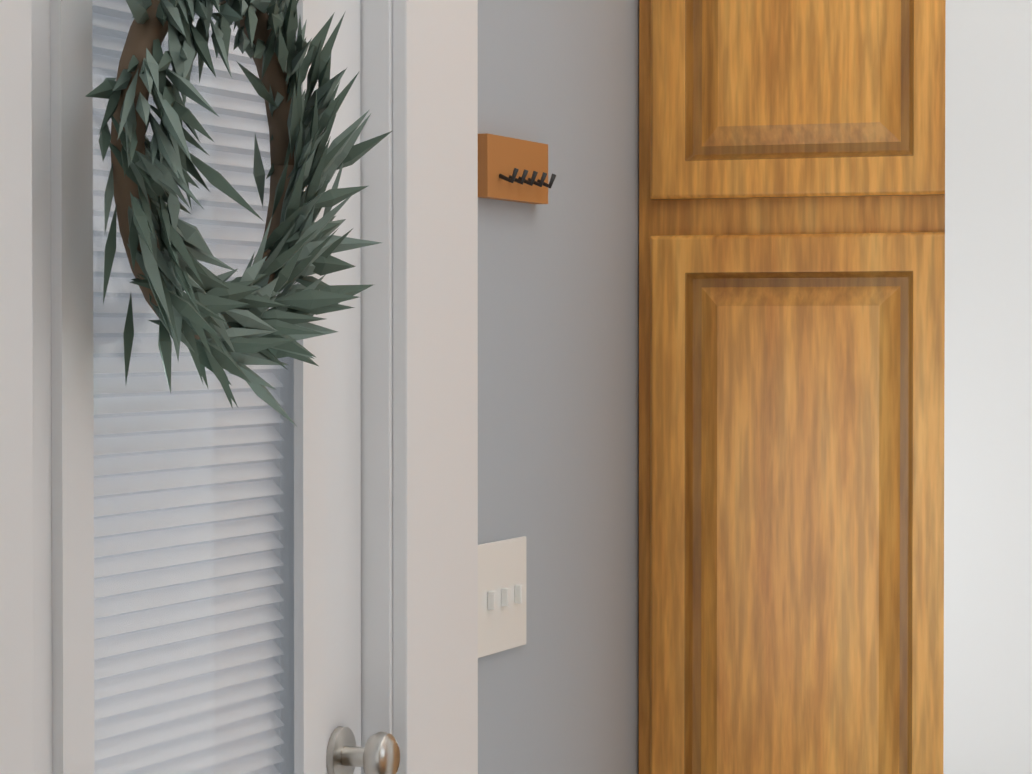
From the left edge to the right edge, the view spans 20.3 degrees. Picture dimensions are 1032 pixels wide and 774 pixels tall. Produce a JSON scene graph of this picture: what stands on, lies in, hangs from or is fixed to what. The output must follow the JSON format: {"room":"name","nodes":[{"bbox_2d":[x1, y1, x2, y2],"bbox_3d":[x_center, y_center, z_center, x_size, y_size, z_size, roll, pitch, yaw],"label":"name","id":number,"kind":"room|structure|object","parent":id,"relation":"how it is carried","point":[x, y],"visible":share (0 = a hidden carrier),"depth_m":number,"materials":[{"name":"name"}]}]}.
{"room":"kitchen","nodes":[
{"label":"kitchen","id":0,"kind":"room"},
{"bbox_2d":[478,0,638,773],"bbox_3d":[-0.708,0.082,1.890,0.140,2.410,5.805,0,1,21],"label":"wall","id":1,"kind":"structure","parent":0,"point":[558,383],"depth_m":3.73,"materials":[{"name":"grey paint"}]},
{"bbox_2d":[31,0,399,773],"bbox_3d":[-0.305,0.253,2.826,0.110,1.998,0.805,0,1,21],"label":"entry door","id":2,"kind":"structure","parent":1,"relation":"in","point":[195,574],"depth_m":2.85,"materials":[{"name":"white paint"}]},
{"bbox_2d":[85,0,391,425],"bbox_3d":[-0.265,-0.238,2.712,0.150,0.556,0.509,0,1,21],"label":"wreath","id":3,"kind":"object","parent":2,"relation":"attached to","point":[217,325],"visible":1,"depth_m":2.67,"materials":[{"name":"green plant"}]},
{"bbox_2d":[0,0,477,773],"bbox_3d":[-0.310,0.178,2.900,0.176,2.184,1.158,0,1,21],"label":"door frame","id":4,"kind":"structure","parent":1,"relation":"attached to","point":[418,164],"depth_m":3.20,"materials":[{"name":"white paint"}]},
{"bbox_2d":[478,536,525,657],"bbox_3d":[-0.015,0.255,3.503,0.015,0.135,0.170,0,1,21],"label":"light switch","id":5,"kind":"object","parent":1,"relation":"attached to","point":[501,595],"visible":0.9,"depth_m":3.50,"materials":[{"name":"white plastic"}]},
{"bbox_2d":[478,133,555,203],"bbox_3d":[0.007,-0.265,3.514,0.041,0.075,0.210,0,1,21],"label":"key rack","id":6,"kind":"object","parent":1,"relation":"attached to","point":[513,169],"visible":0.94,"depth_m":3.49,"materials":[{"name":"brown wood"}]},
{"bbox_3d":[0.587,1.346,1.423,2.911,0.100,6.085,0,1,21],"label":"floor","id":7,"kind":"structure","parent":0,"visible":0},
{"bbox_2d":[639,0,945,773],"bbox_3d":[0.493,0.043,4.200,0.467,2.402,0.629,0,1,21],"label":"pantry cabinet","id":8,"kind":"object","parent":7,"relation":"on","point":[791,347],"visible":0.79,"depth_m":3.91,"materials":[{"name":"brown wood"}]},
{"bbox_2d":[943,0,1031,773],"bbox_3d":[1.074,0.362,3.853,0.852,1.778,0.802,0,1,21],"label":"refrigerator","id":9,"kind":"object","parent":7,"relation":"on","point":[988,443],"visible":1,"depth_m":3.63,"materials":[{"name":"white metal"}]}
]}

